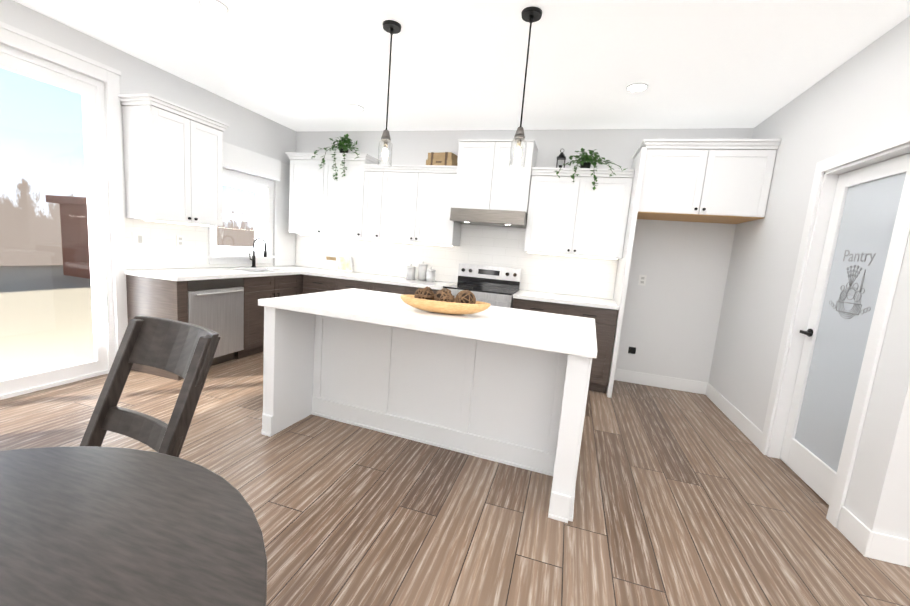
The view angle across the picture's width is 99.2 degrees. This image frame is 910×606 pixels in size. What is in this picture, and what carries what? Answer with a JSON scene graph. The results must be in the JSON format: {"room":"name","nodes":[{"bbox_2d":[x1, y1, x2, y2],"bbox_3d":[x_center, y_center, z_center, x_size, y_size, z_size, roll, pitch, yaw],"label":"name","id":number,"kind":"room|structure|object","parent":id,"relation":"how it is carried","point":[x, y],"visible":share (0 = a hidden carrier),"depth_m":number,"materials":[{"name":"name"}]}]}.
{"room":"kitchen","nodes":[
{"label":"kitchen","id":0,"kind":"room"},
{"bbox_2d":[0,0,295,355],"bbox_3d":[-3.532,-0.539,1.524,0.150,2.740,8.300,7,8,16],"label":"wall","id":1,"kind":"structure","parent":0,"point":[250,130],"depth_m":3.46,"materials":[{"name":"white paint"}]},
{"bbox_2d":[0,43,114,399],"bbox_3d":[-3.263,-0.496,2.459,0.118,2.440,1.825,7,8,16],"label":"sliding glass door","id":2,"kind":"structure","parent":1,"relation":"in","point":[90,90],"depth_m":3.13,"materials":[{"name":"white"}]},
{"bbox_2d":[0,21,127,350],"bbox_3d":[-3.177,-0.547,2.427,0.027,2.565,2.025,7,8,16],"label":"door frame","id":3,"kind":"structure","parent":1,"relation":"attached to","point":[17,38],"depth_m":3.21,"materials":[{"name":"white"}]},
{"bbox_2d":[118,93,228,225],"bbox_3d":[-2.571,-1.259,3.605,0.368,1.005,0.770,7,8,16],"label":"upper cabinet","id":4,"kind":"object","parent":1,"relation":"attached to","point":[173,159],"visible":0.98,"depth_m":3.39,"materials":[{"name":"white wood"}]},
{"bbox_2d":[145,220,209,226],"bbox_3d":[-2.613,-0.756,3.675,0.030,0.010,0.610,7,8,16],"label":"under-cabinet light","id":5,"kind":"object","parent":4,"relation":"attached to","point":[176,223],"visible":1,"depth_m":3.63,"materials":[{"name":"white"}]},
{"bbox_2d":[124,218,272,268],"bbox_3d":[-2.655,-0.615,4.240,0.008,0.449,1.790,7,8,16],"label":"tile backsplash","id":6,"kind":"structure","parent":1,"relation":"attached to","point":[161,251],"depth_m":3.76,"materials":[{"name":"white tile"}]},
{"bbox_2d":[132,232,146,245],"bbox_3d":[-2.860,-0.579,3.512,0.007,0.115,0.120,7,8,16],"label":"switch plate","id":7,"kind":"object","parent":6,"relation":"attached to","point":[139,239],"depth_m":3.51,"materials":[{"name":"white plastic"}]},
{"bbox_2d":[176,235,183,246],"bbox_3d":[-2.751,-0.620,3.874,0.007,0.115,0.072,7,8,16],"label":"switch plate","id":8,"kind":"object","parent":6,"relation":"attached to","point":[180,238],"depth_m":3.87,"materials":[{"name":"white plastic"}]},
{"bbox_2d":[207,142,295,265],"bbox_3d":[-2.471,-1.120,4.724,0.220,1.341,1.467,7,8,16],"label":"kitchen window","id":9,"kind":"structure","parent":1,"relation":"in","point":[259,219],"depth_m":4.84,"materials":[{"name":"white"}]},
{"bbox_2d":[0,351,909,605],"bbox_3d":[0.287,1.318,0.740,8.600,0.100,8.600,7,8,16],"label":"floor","id":10,"kind":"structure","parent":0,"point":[683,498],"depth_m":2.05,"materials":[{"name":"brown wood"}]},
{"bbox_2d":[0,446,266,605],"bbox_3d":[-0.890,0.827,0.450,1.200,0.760,1.200,7,8,16],"label":"dining table","id":11,"kind":"object","parent":10,"relation":"on","point":[94,526],"visible":1,"depth_m":0.72,"materials":[{"name":"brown wood"}]},
{"bbox_2d":[80,315,220,456],"bbox_3d":[-1.142,0.591,1.165,0.440,0.990,0.668,8,9,23],"label":"dining chair","id":12,"kind":"object","parent":10,"relation":"on","point":[186,351],"visible":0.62,"depth_m":1.34,"materials":[{"name":"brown wood"}]},
{"bbox_2d":[188,278,243,365],"bbox_3d":[-2.537,0.172,3.792,0.646,0.872,0.605,7,8,16],"label":"dishwasher","id":13,"kind":"object","parent":10,"relation":"on","point":[216,305],"visible":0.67,"depth_m":3.75,"materials":[{"name":"silver metal"}]},
{"bbox_2d":[254,274,302,341],"bbox_3d":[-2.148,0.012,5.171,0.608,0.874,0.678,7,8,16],"label":"base cabinet","id":14,"kind":"object","parent":10,"relation":"on","point":[265,287],"depth_m":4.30,"materials":[{"name":"brown wood"}]},
{"bbox_2d":[124,266,300,280],"bbox_3d":[-2.408,-0.322,4.073,0.635,0.039,1.560,7,8,16],"label":"countertop","id":15,"kind":"structure","parent":14,"relation":"on","point":[185,274],"depth_m":3.74,"materials":[{"name":"white stone"}]},
{"bbox_2d":[249,237,266,266],"bbox_3d":[-2.379,-0.607,4.661,0.218,0.365,0.111,7,8,16],"label":"faucet","id":16,"kind":"object","parent":15,"relation":"on","point":[253,259],"visible":1,"depth_m":4.68,"materials":[{"name":"black metal"}]},
{"bbox_2d":[303,275,374,293],"bbox_3d":[-1.351,0.103,4.978,0.980,0.874,0.608,7,8,16],"label":"base cabinet","id":17,"kind":"object","parent":10,"relation":"on","point":[311,284],"depth_m":4.67,"materials":[{"name":"brown wood"}]},
{"bbox_2d":[267,266,455,289],"bbox_3d":[-1.221,-0.336,4.869,2.461,0.039,0.642,7,8,16],"label":"countertop","id":18,"kind":"structure","parent":17,"relation":"on","point":[438,285],"depth_m":4.65,"materials":[{"name":"white stone"}]},
{"bbox_2d":[324,254,352,271],"bbox_3d":[-1.556,-0.535,5.199,0.420,0.205,0.066,7,8,16],"label":"cookbook stand","id":19,"kind":"object","parent":18,"relation":"on","point":[338,263],"visible":0.98,"depth_m":5.18,"materials":[{"name":"white"}]},
{"bbox_2d":[406,264,414,279],"bbox_3d":[-0.546,-0.387,4.769,0.114,0.193,0.116,7,8,16],"label":"canister","id":20,"kind":"object","parent":18,"relation":"on","point":[410,270],"depth_m":4.73,"materials":[{"name":"white ceramic"}]},
{"bbox_2d":[418,261,427,280],"bbox_3d":[-0.399,-0.399,4.797,0.118,0.233,0.120,7,8,16],"label":"canister","id":21,"kind":"object","parent":18,"relation":"on","point":[421,266],"depth_m":4.75,"materials":[{"name":"white ceramic"}]},
{"bbox_2d":[423,265,435,281],"bbox_3d":[-0.292,-0.351,4.696,0.114,0.183,0.116,7,8,16],"label":"canister","id":22,"kind":"object","parent":18,"relation":"on","point":[425,274],"depth_m":4.66,"materials":[{"name":"white ceramic"}]},
{"bbox_2d":[375,283,437,294],"bbox_3d":[-0.537,0.202,4.743,0.965,0.874,0.608,7,8,16],"label":"base cabinet","id":23,"kind":"object","parent":10,"relation":"on","point":[398,289],"depth_m":4.42,"materials":[{"name":"brown wood"}]},
{"bbox_2d":[261,312,591,522],"bbox_3d":[-0.159,0.516,2.701,2.078,0.872,1.111,7,8,16],"label":"kitchen island","id":24,"kind":"object","parent":10,"relation":"on","point":[507,386],"depth_m":2.57,"materials":[{"name":"white wood"}]},
{"bbox_2d":[258,288,596,359],"bbox_3d":[-0.121,0.065,2.645,2.094,0.040,1.153,7,8,16],"label":"island countertop","id":25,"kind":"structure","parent":24,"relation":"on","point":[567,335],"depth_m":2.36,"materials":[{"name":"white stone"}]},
{"bbox_2d":[400,295,490,314],"bbox_3d":[-0.070,0.020,2.517,0.594,0.088,0.241,7,8,16],"label":"dough bowl","id":26,"kind":"object","parent":25,"relation":"on","point":[443,307],"visible":0.92,"depth_m":2.43,"materials":[{"name":"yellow wood"}]},
{"bbox_2d":[414,286,475,303],"bbox_3d":[-0.067,-0.029,2.509,0.401,0.131,0.147,6,8,8],"label":"balls","id":27,"kind":"object","parent":26,"relation":"in","point":[463,296],"visible":0.65,"depth_m":2.47,"materials":[{"name":"brown wicker"}]},
{"bbox_2d":[443,263,521,307],"bbox_3d":[0.282,0.147,4.407,0.758,1.125,0.745,7,8,16],"label":"range","id":28,"kind":"object","parent":10,"relation":"on","point":[496,286],"visible":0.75,"depth_m":4.55,"materials":[{"name":"silver metal"}]},
{"bbox_2d":[512,298,617,392],"bbox_3d":[1.151,0.406,4.257,1.032,0.874,0.608,7,8,16],"label":"base cabinet","id":29,"kind":"object","parent":10,"relation":"on","point":[605,321],"depth_m":3.87,"materials":[{"name":"brown wood"}]},
{"bbox_2d":[513,290,618,309],"bbox_3d":[1.185,-0.045,4.179,1.029,0.039,0.635,7,8,16],"label":"countertop","id":30,"kind":"structure","parent":29,"relation":"on","point":[522,294],"depth_m":3.98,"materials":[{"name":"white stone"}]},
{"bbox_2d":[13,0,909,130],"bbox_3d":[0.514,-1.486,0.350,8.600,0.100,8.600,7,8,16],"label":"ceiling","id":31,"kind":"structure","parent":0,"point":[308,65],"depth_m":2.83,"materials":[{"name":"white paint"}]},
{"bbox_2d":[198,0,228,13],"bbox_3d":[-1.533,-1.890,2.457,0.156,0.014,0.156,6,8,7],"label":"recessed light","id":32,"kind":"object","parent":31,"relation":"in","point":[217,6],"depth_m":2.46,"materials":[{"name":"white plastic"}]},
{"bbox_2d":[348,105,363,110],"bbox_3d":[-1.058,-2.084,4.130,0.156,0.014,0.156,6,8,7],"label":"recessed light","id":33,"kind":"object","parent":31,"relation":"in","point":[353,107],"depth_m":4.13,"materials":[{"name":"white plastic"}]},
{"bbox_2d":[378,20,400,166],"bbox_3d":[-0.447,-1.376,2.587,0.124,0.884,0.124,7,8,16],"label":"pendant light","id":34,"kind":"object","parent":31,"relation":"hanging from","point":[391,27],"visible":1,"depth_m":2.59,"materials":[{"name":"black metal"}]},
{"bbox_2d":[509,6,541,167],"bbox_3d":[0.417,-1.276,2.337,0.124,0.874,0.124,7,8,16],"label":"pendant light","id":35,"kind":"object","parent":31,"relation":"hanging from","point":[531,14],"visible":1,"depth_m":2.33,"materials":[{"name":"black metal"}]},
{"bbox_2d":[626,83,647,91],"bbox_3d":[1.470,-1.739,3.122,0.156,0.014,0.156,6,8,7],"label":"recessed light","id":36,"kind":"object","parent":31,"relation":"in","point":[635,87],"depth_m":3.12,"materials":[{"name":"white plastic"}]},
{"bbox_2d":[295,128,752,381],"bbox_3d":[1.644,-0.519,4.402,8.450,2.740,0.150,7,8,16],"label":"wall","id":37,"kind":"structure","parent":0,"point":[671,315],"depth_m":4.20,"materials":[{"name":"white paint"}]},
{"bbox_2d":[295,224,617,298],"bbox_3d":[-0.220,-0.641,4.866,4.228,0.718,0.008,7,8,16],"label":"tile backsplash","id":38,"kind":"structure","parent":37,"relation":"attached to","point":[549,273],"depth_m":4.70,"materials":[{"name":"white tile"}]},
{"bbox_2d":[450,208,527,227],"bbox_3d":[0.406,-0.957,4.375,0.812,0.140,0.512,7,8,16],"label":"range hood","id":39,"kind":"object","parent":37,"relation":"attached to","point":[501,218],"visible":0.88,"depth_m":4.16,"materials":[{"name":"metal"}]},
{"bbox_2d":[285,139,780,397],"bbox_3d":[0.239,-0.525,4.402,5.187,2.527,0.653,7,8,16],"label":"upper cabinet","id":40,"kind":"object","parent":37,"relation":"attached to","point":[723,181],"visible":0.85,"depth_m":4.11,"materials":[{"name":"white wood"}]},
{"bbox_2d":[311,134,358,180],"bbox_3d":[-1.396,-1.815,4.830,0.685,0.627,0.437,7,8,16],"label":"ivy plant","id":41,"kind":"object","parent":40,"relation":"on","point":[342,147],"visible":1,"depth_m":4.78,"materials":[{"name":"green plant"}]},
{"bbox_2d":[426,152,457,165],"bbox_3d":[-0.149,-1.664,4.553,0.330,0.167,0.208,8,8,22],"label":"suitcase","id":42,"kind":"object","parent":40,"relation":"on","point":[445,158],"visible":0.71,"depth_m":4.46,"materials":[{"name":"brown"}]},
{"bbox_2d":[556,149,565,167],"bbox_3d":[1.164,-1.560,4.244,0.096,0.258,0.096,7,8,16],"label":"lantern","id":43,"kind":"object","parent":40,"relation":"on","point":[561,156],"visible":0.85,"depth_m":4.22,"materials":[{"name":"black metal"}]},
{"bbox_2d":[528,252,616,259],"label":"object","id":44,"kind":"object","parent":40,"relation":"attached to","point":[528,252],"depth_m":4.22,"materials":[{"name":"white"}]},
{"bbox_2d":[555,148,627,189],"bbox_3d":[1.396,-1.391,4.029,0.711,0.471,0.412,7,8,16],"label":"ivy plant","id":45,"kind":"object","parent":40,"relation":"on","point":[590,159],"visible":1,"depth_m":4.01,"materials":[{"name":"green plant"}]},
{"bbox_2d":[628,347,635,353],"bbox_3d":[1.984,0.531,4.333,0.075,0.075,0.011,7,8,16],"label":"outlet","id":46,"kind":"object","parent":37,"relation":"attached to","point":[631,350],"visible":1,"depth_m":4.33,"materials":[{"name":"black plastic"}]},
{"bbox_2d":[638,275,646,285],"bbox_3d":[2.048,-0.249,4.227,0.072,0.115,0.007,7,8,16],"label":"outlet","id":47,"kind":"object","parent":37,"relation":"attached to","point":[642,280],"visible":1,"depth_m":4.22,"materials":[{"name":"white plastic"}]},
{"bbox_2d":[614,369,705,393],"bbox_3d":[2.220,0.861,4.298,0.996,0.135,0.016,7,8,16],"label":"baseboard","id":48,"kind":"structure","parent":37,"relation":"attached to","point":[693,386],"depth_m":4.28,"materials":[{"name":"white wood"}]},
{"bbox_2d":[708,16,909,537],"bbox_3d":[2.535,-0.229,2.836,0.120,2.740,2.380,7,8,16],"label":"wall","id":49,"kind":"structure","parent":0,"point":[862,97],"depth_m":2.65,"materials":[{"name":"white paint"}]},
{"bbox_2d":[702,382,762,448],"bbox_3d":[2.525,0.989,3.558,0.013,0.135,1.274,7,8,16],"label":"baseboard","id":50,"kind":"structure","parent":49,"relation":"attached to","point":[752,432],"depth_m":3.41,"materials":[{"name":"white wood"}]},
{"bbox_2d":[759,126,909,527],"bbox_3d":[2.346,0.135,2.368,0.138,2.120,0.900,7,8,16],"label":"door frame","id":51,"kind":"structure","parent":49,"relation":"attached to","point":[888,147],"depth_m":2.45,"materials":[{"name":"white wood"}]},
{"bbox_2d":[780,153,909,504],"bbox_3d":[2.349,0.182,2.372,0.095,2.010,0.698,7,8,16],"label":"pantry door","id":52,"kind":"structure","parent":49,"relation":"in","point":[865,205],"depth_m":2.40,"materials":[{"name":"white wood"}]},
{"bbox_2d":[829,265,870,318],"bbox_3d":[2.393,-0.065,2.336,0.012,0.330,0.365,7,8,16],"label":"decal","id":53,"kind":"object","parent":52,"relation":"attached to","point":[850,285],"depth_m":2.33,"materials":[{"name":"grey"}]},
{"bbox_2d":[843,250,875,265],"bbox_3d":[2.410,-0.272,2.311,0.001,0.096,0.266,7,8,16],"label":"door lettering","id":54,"kind":"object","parent":52,"relation":"attached to","point":[861,260],"depth_m":2.31,"materials":[{"name":"grey"}]},
{"bbox_2d":[903,514,909,538],"bbox_3d":[3.627,0.066,1.352,2.850,2.740,0.120,7,8,16],"label":"wall","id":55,"kind":"structure","parent":0,"point":[907,533],"depth_m":1.85,"materials":[{"name":"white paint"}]},
{"bbox_2d":[854,525,909,566],"bbox_3d":[3.345,1.340,1.513,2.784,0.135,0.013,7,8,16],"label":"baseboard","id":56,"kind":"structure","parent":55,"relation":"attached to","point":[860,536],"depth_m":1.87,"materials":[{"name":"white wood"}]},
{"label":"outside","id":57,"kind":"structure","parent":0,"visible":0},
{"bbox_2d":[0,265,94,379],"bbox_3d":[-6.578,-1.033,16.207,13.840,0.100,50.000,7,8,16],"label":"ground","id":58,"kind":"structure","parent":57,"point":[59,315],"depth_m":6.32,"materials":[{"name":"beige"}]},
{"bbox_2d":[45,195,90,278],"bbox_3d":[-9.906,-1.943,12.169,2.900,2.270,3.000,7,8,16],"label":"house","id":59,"kind":"structure","parent":58,"relation":"on","point":[79,202],"depth_m":11.10,"materials":[{"name":"brick"}]},
{"bbox_2d":[0,68,255,265],"bbox_3d":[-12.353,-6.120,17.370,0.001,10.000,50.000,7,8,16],"label":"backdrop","id":60,"kind":"structure","parent":57,"point":[13,236],"depth_m":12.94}
]}

